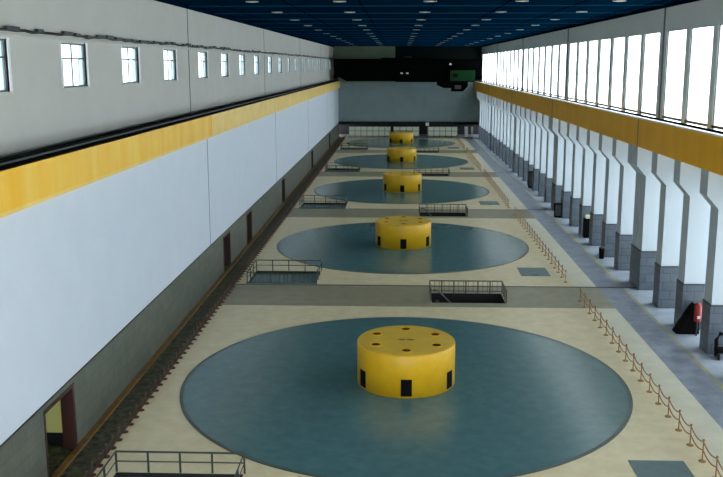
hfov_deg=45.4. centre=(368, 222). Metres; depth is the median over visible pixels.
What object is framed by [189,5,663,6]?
trim
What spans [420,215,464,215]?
wall
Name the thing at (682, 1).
trim
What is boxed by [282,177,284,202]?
door
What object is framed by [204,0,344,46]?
trim
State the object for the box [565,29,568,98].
trim
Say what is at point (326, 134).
trim
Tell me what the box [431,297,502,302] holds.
floor opening
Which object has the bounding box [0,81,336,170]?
trim
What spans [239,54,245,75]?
window
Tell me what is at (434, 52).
wall
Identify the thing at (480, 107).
column
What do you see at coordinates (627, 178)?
column
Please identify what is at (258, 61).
window
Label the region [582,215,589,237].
cabinet
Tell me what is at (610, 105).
window
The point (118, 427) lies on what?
barrier post
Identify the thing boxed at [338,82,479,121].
wall
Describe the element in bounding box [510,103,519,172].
column
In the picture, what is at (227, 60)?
window
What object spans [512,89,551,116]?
beam
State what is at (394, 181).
drum
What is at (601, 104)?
window
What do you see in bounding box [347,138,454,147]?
disc
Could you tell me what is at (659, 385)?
post
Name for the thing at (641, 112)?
window
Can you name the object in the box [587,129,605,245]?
column
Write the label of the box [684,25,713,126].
window
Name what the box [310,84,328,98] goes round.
beam
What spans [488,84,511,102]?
beam
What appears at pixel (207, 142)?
trim
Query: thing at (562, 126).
column
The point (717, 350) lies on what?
cart
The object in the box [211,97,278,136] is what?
beam
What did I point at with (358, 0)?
trim
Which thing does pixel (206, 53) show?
window
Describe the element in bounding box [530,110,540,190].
column
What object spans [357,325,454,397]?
drum
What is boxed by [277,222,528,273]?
disc
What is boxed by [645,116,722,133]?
rail
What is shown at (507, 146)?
column
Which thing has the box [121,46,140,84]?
window
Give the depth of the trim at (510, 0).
72.83 m
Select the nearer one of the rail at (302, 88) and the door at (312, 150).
the rail at (302, 88)
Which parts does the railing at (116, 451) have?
railing post, railing post, rail, railing post, railing post, railing post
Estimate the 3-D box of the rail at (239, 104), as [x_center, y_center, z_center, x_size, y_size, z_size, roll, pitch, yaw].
[-10.975,-10.835,77.915,0.600,0.280,34.230,0,10,2]
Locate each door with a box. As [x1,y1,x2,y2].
[43,382,77,476]
[223,230,230,271]
[246,209,252,244]
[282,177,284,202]
[311,150,312,168]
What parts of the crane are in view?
walkway panel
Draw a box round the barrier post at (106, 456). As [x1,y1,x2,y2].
[103,443,109,458]
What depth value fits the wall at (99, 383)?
45.38 m
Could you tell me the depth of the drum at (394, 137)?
177.19 m
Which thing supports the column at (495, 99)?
on the floor
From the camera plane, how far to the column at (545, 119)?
101.43 m
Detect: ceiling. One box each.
[170,0,681,45]
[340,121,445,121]
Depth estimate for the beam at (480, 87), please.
175.12 m
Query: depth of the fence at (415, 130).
192.43 m
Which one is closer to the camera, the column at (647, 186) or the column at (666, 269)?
the column at (666, 269)
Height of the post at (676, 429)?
0.980 m
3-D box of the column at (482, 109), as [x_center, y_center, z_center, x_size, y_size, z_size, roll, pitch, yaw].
[24.674,-22.497,183.113,2.820,10.370,1.340,0,10,2]
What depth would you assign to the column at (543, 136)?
106.01 m
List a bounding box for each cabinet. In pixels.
[528,171,532,187]
[554,203,561,217]
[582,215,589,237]
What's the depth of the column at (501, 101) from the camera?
144.44 m
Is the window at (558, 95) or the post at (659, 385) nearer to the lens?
the post at (659, 385)
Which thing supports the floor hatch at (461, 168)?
on the floor
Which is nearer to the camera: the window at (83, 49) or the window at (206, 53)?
the window at (83, 49)
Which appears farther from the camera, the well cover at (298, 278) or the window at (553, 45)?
the window at (553, 45)
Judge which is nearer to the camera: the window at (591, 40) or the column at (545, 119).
the window at (591, 40)
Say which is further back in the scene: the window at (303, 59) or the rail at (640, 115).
the window at (303, 59)
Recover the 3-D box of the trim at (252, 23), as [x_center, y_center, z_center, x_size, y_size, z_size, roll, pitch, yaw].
[4.719,-19.484,84.493,32.760,0.070,0.100,0,10,2]
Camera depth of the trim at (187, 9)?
60.55 m
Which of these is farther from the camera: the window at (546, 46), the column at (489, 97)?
the column at (489, 97)
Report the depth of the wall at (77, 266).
41.23 m
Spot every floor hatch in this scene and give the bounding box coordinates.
[459,167,474,169]
[479,201,499,204]
[517,267,550,275]
[628,460,694,476]
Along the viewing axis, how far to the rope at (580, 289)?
41.16 m
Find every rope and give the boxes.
[82,280,233,476]
[237,206,290,277]
[293,170,318,204]
[484,170,508,203]
[515,209,565,275]
[580,289,722,476]
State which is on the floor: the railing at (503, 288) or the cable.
the railing at (503, 288)
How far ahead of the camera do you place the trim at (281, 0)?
72.38 m
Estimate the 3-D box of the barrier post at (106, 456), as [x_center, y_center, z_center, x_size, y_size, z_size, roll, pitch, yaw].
[-10.870,9.397,35.801,0.300,0.630,0.292,0,10,2]
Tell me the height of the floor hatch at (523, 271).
0.058 m
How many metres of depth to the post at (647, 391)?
42.90 m
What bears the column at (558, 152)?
on the floor
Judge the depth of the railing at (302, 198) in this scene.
97.80 m
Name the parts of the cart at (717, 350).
seat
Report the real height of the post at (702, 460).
0.980 m
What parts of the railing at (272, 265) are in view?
rail, rail, rail, rail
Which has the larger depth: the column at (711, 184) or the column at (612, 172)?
the column at (612, 172)
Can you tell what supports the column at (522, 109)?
on the floor
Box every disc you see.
[179,317,632,476]
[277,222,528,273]
[314,179,488,203]
[334,154,467,168]
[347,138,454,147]
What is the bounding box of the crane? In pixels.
[333,56,481,90]
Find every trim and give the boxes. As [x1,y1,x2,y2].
[0,33,333,59]
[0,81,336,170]
[0,134,326,445]
[155,0,333,46]
[187,9,190,113]
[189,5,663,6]
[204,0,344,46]
[207,142,210,244]
[215,12,630,13]
[236,18,604,19]
[252,23,583,23]
[265,27,466,27]
[276,30,535,30]
[281,0,366,46]
[294,35,431,35]
[301,37,381,37]
[312,40,507,40]
[338,122,478,124]
[358,0,387,45]
[410,0,435,45]
[431,0,512,46]
[453,0,589,46]
[478,0,665,45]
[481,0,699,46]
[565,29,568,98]
[658,8,665,117]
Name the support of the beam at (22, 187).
attached to the wall at (77, 266)
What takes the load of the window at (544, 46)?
in the wall at (700, 13)
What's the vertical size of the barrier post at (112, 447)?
0.630 m
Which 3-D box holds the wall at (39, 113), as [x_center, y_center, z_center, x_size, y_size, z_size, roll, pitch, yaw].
[-11.596,-17.054,92.409,0.370,7.700,203.000,0,10,2]
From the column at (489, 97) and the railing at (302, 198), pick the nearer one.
the railing at (302, 198)
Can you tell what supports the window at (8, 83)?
in the wall at (39, 113)
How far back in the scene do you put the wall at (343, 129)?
202.50 m
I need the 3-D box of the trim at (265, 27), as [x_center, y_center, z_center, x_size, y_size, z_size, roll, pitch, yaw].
[5.022,-21.027,92.925,32.760,0.070,0.100,0,10,2]
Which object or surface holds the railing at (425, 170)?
on the floor
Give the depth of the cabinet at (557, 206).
91.83 m
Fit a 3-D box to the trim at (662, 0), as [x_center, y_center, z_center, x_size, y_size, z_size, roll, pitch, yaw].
[19.899,-20.616,90.624,0.080,0.050,203.000,0,10,2]
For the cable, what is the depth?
44.71 m
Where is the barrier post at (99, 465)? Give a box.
[96,451,102,467]
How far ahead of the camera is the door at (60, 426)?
36.44 m
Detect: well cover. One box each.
[251,273,317,282]
[303,204,345,206]
[327,169,358,170]
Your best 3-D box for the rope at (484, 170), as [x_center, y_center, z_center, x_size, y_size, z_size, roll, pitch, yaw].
[16.464,-4.937,112.591,0.051,0.573,29.088,0,10,2]
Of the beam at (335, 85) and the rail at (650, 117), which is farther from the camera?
the beam at (335, 85)
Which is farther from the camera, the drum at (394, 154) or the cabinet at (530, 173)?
the drum at (394, 154)
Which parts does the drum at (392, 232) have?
drum lid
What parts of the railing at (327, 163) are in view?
rail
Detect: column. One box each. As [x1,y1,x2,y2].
[477,92,481,139]
[479,92,483,140]
[481,93,485,142]
[483,94,487,144]
[485,94,490,147]
[487,95,493,150]
[491,96,496,152]
[493,97,499,155]
[496,98,502,158]
[499,99,506,161]
[503,100,509,164]
[506,102,513,167]
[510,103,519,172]
[515,105,523,176]
[520,106,528,180]
[525,108,534,184]
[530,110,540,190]
[535,112,546,196]
[542,114,553,202]
[548,116,563,209]
[558,120,572,218]
[567,123,582,226]
[576,126,593,235]
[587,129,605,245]
[599,134,619,256]
[612,138,635,270]
[627,144,660,289]
[651,152,683,307]
[673,160,710,329]
[699,169,722,354]
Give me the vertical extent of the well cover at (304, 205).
0.140 m
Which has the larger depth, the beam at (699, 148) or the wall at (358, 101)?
the wall at (358, 101)
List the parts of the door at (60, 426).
lit pane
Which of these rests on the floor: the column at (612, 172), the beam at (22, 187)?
the column at (612, 172)
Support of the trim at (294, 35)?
attached to the ceiling at (337, 18)
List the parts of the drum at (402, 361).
drum lid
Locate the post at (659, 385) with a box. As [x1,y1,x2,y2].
[655,384,661,404]
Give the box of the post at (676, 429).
[675,410,681,431]
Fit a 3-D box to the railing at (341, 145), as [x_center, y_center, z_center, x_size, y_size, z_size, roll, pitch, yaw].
[-2.735,-14.776,167.229,5.300,0.896,4.335,0,10,2]
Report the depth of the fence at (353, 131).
192.76 m
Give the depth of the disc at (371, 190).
109.91 m
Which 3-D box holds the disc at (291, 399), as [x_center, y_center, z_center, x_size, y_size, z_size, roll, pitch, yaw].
[1.820,8.102,44.536,22.593,0.033,22.593,2,11,12]
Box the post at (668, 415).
[665,397,670,417]
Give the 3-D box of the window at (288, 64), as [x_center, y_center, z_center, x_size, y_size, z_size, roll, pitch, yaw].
[-10.662,-20.988,114.920,0.220,2.060,3.320,0,10,2]
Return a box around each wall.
[0,0,332,157]
[0,89,338,444]
[0,123,338,476]
[333,46,394,81]
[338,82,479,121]
[339,125,478,133]
[395,46,481,81]
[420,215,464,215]
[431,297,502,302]
[481,0,722,129]
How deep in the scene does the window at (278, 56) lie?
107.60 m
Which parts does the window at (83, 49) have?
sill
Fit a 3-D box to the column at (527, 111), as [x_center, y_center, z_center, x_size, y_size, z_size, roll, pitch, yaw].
[22.245,-10.159,115.655,2.820,10.370,1.340,0,10,2]
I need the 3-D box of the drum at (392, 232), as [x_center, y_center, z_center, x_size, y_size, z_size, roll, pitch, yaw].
[3.134,0.839,78.062,5.000,2.200,5.030,0,10,2]
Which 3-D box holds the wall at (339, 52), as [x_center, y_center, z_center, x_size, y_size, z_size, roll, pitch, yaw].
[-1.134,-35.256,192.206,14.100,7.800,0.500,0,10,2]
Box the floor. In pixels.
[48,134,722,476]
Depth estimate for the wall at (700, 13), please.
66.82 m
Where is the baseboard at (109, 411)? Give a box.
[50,136,339,476]
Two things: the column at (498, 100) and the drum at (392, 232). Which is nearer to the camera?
the drum at (392, 232)
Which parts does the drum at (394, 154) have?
drum lid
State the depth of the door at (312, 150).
136.42 m
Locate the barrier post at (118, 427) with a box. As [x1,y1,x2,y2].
[116,426,122,441]
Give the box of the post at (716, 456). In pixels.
[713,456,718,476]
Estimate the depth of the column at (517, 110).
124.47 m
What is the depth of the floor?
56.31 m
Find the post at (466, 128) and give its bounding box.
[464,127,467,137]
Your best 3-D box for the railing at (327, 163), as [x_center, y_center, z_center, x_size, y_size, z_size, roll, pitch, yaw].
[-3.950,-8.607,133.500,5.300,0.896,4.335,0,10,2]
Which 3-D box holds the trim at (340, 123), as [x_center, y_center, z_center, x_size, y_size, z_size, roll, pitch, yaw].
[9.338,-22.269,193.594,35.100,0.650,0.700,0,10,2]
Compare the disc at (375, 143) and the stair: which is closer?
the stair
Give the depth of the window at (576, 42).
92.24 m
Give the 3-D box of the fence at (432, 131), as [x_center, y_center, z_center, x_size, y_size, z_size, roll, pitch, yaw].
[16.483,-20.131,192.273,6.620,2.420,0.200,0,10,2]
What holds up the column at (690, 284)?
on the floor
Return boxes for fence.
[349,127,390,137]
[393,127,418,135]
[428,127,457,137]
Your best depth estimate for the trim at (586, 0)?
71.42 m
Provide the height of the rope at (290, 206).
0.373 m
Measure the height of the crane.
7.200 m
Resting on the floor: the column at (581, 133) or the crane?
the column at (581, 133)
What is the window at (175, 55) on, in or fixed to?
in the wall at (39, 113)
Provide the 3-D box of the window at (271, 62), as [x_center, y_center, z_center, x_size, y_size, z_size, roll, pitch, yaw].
[-11.250,-18.004,98.601,0.220,2.060,3.320,0,10,2]
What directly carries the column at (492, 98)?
on the floor
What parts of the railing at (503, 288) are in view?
rail, rail, rail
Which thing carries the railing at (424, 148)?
on the floor
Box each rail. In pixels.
[0,111,208,169]
[204,95,276,114]
[273,87,308,96]
[307,82,327,88]
[515,89,556,97]
[557,97,645,116]
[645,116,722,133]
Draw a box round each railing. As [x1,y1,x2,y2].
[96,450,245,476]
[246,260,321,284]
[299,195,347,208]
[325,163,360,171]
[340,143,367,149]
[411,146,438,151]
[414,167,449,175]
[419,204,467,216]
[429,280,506,302]
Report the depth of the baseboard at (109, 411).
47.26 m
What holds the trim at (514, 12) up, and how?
attached to the ceiling at (337, 18)
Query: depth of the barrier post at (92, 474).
34.16 m
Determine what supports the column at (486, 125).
on the floor
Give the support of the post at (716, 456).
on the floor
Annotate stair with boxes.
[433,289,450,302]
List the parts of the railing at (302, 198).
rail, rail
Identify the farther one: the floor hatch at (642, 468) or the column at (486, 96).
the column at (486, 96)
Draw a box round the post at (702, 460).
[698,439,705,462]
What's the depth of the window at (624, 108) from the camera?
68.75 m
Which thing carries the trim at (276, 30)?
attached to the ceiling at (337, 18)
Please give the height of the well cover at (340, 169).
0.140 m
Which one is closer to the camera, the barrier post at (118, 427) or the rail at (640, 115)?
the barrier post at (118, 427)
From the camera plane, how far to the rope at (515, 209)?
75.80 m
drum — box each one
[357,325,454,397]
[376,216,430,249]
[383,171,421,192]
[387,147,416,162]
[389,132,412,143]
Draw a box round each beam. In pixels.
[0,115,211,217]
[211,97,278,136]
[278,89,309,110]
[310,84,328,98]
[329,81,339,91]
[474,81,487,94]
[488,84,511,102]
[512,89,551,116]
[552,98,639,145]
[637,117,722,175]
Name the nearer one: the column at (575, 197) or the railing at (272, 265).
the railing at (272, 265)
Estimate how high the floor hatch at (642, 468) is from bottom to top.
0.058 m
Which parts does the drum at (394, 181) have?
drum lid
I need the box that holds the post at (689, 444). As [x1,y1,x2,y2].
[686,424,693,446]
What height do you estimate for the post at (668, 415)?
0.980 m
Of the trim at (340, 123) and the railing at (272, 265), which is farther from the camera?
the trim at (340, 123)
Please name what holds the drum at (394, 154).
on the disc at (367, 161)
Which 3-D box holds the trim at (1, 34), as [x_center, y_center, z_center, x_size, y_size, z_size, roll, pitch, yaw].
[-11.357,-17.982,92.231,0.110,0.090,203.000,0,10,2]
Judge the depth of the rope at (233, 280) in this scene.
41.87 m
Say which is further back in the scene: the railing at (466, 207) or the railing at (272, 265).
the railing at (466, 207)
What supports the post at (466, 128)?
on the floor
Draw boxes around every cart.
[672,302,701,335]
[714,332,722,360]
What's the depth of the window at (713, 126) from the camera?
49.32 m
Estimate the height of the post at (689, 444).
0.980 m
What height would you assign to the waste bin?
1.050 m
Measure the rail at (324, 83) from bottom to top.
0.280 m
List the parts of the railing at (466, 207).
rail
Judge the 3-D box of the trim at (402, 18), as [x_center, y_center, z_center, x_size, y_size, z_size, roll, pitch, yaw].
[4.415,-17.942,76.061,32.760,0.070,0.100,0,10,2]
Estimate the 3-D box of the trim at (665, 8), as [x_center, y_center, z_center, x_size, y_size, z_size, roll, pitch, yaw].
[20.138,-10.902,59.332,0.060,7.700,0.200,0,10,2]
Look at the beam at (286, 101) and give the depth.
107.36 m
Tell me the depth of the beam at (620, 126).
71.69 m
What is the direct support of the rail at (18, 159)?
on the trim at (336, 81)
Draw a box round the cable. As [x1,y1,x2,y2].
[0,26,333,58]
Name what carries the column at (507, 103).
on the floor
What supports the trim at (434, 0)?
attached to the ceiling at (337, 18)
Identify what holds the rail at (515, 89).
on the beam at (541, 104)
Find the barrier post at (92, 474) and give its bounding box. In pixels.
[89,461,96,476]
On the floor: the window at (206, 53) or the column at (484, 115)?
the column at (484, 115)
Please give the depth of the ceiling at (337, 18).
72.89 m
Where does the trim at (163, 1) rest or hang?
attached to the ceiling at (337, 18)
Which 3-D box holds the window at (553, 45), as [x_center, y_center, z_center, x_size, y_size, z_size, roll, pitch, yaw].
[21.697,-17.560,100.873,0.120,6.250,3.960,0,10,2]
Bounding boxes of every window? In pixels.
[0,38,12,93]
[60,41,89,88]
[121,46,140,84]
[163,48,177,81]
[198,51,208,78]
[221,53,229,77]
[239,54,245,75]
[254,55,259,74]
[268,56,272,73]
[278,56,281,73]
[287,57,290,72]
[302,58,304,71]
[538,46,544,93]
[544,46,548,94]
[550,45,555,95]
[557,44,564,97]
[567,42,576,99]
[576,41,586,101]
[586,40,596,103]
[597,38,610,106]
[609,36,624,108]
[623,34,640,112]
[640,32,659,115]
[662,28,686,120]
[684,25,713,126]
[711,24,722,129]
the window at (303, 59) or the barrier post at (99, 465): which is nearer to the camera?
the barrier post at (99, 465)
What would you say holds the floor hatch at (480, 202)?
on the floor
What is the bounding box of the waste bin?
[599,246,604,258]
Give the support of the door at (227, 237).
in the wall at (99, 383)
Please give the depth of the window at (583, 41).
87.55 m
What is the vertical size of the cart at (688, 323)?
2.050 m
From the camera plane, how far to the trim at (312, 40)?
143.46 m
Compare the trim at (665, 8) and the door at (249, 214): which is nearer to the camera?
the trim at (665, 8)
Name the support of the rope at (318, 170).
attached to the barrier post
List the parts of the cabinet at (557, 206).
cabinet door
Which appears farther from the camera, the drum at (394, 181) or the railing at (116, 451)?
the drum at (394, 181)
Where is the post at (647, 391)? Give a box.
[646,373,651,392]
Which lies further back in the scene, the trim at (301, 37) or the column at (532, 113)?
the trim at (301, 37)
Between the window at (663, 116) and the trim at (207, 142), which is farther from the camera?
the trim at (207, 142)
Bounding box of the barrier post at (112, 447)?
[110,434,115,449]
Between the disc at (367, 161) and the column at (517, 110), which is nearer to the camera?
the column at (517, 110)
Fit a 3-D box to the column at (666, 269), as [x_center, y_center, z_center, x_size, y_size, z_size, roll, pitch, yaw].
[20.149,0.489,57.438,2.820,10.370,1.340,0,10,2]

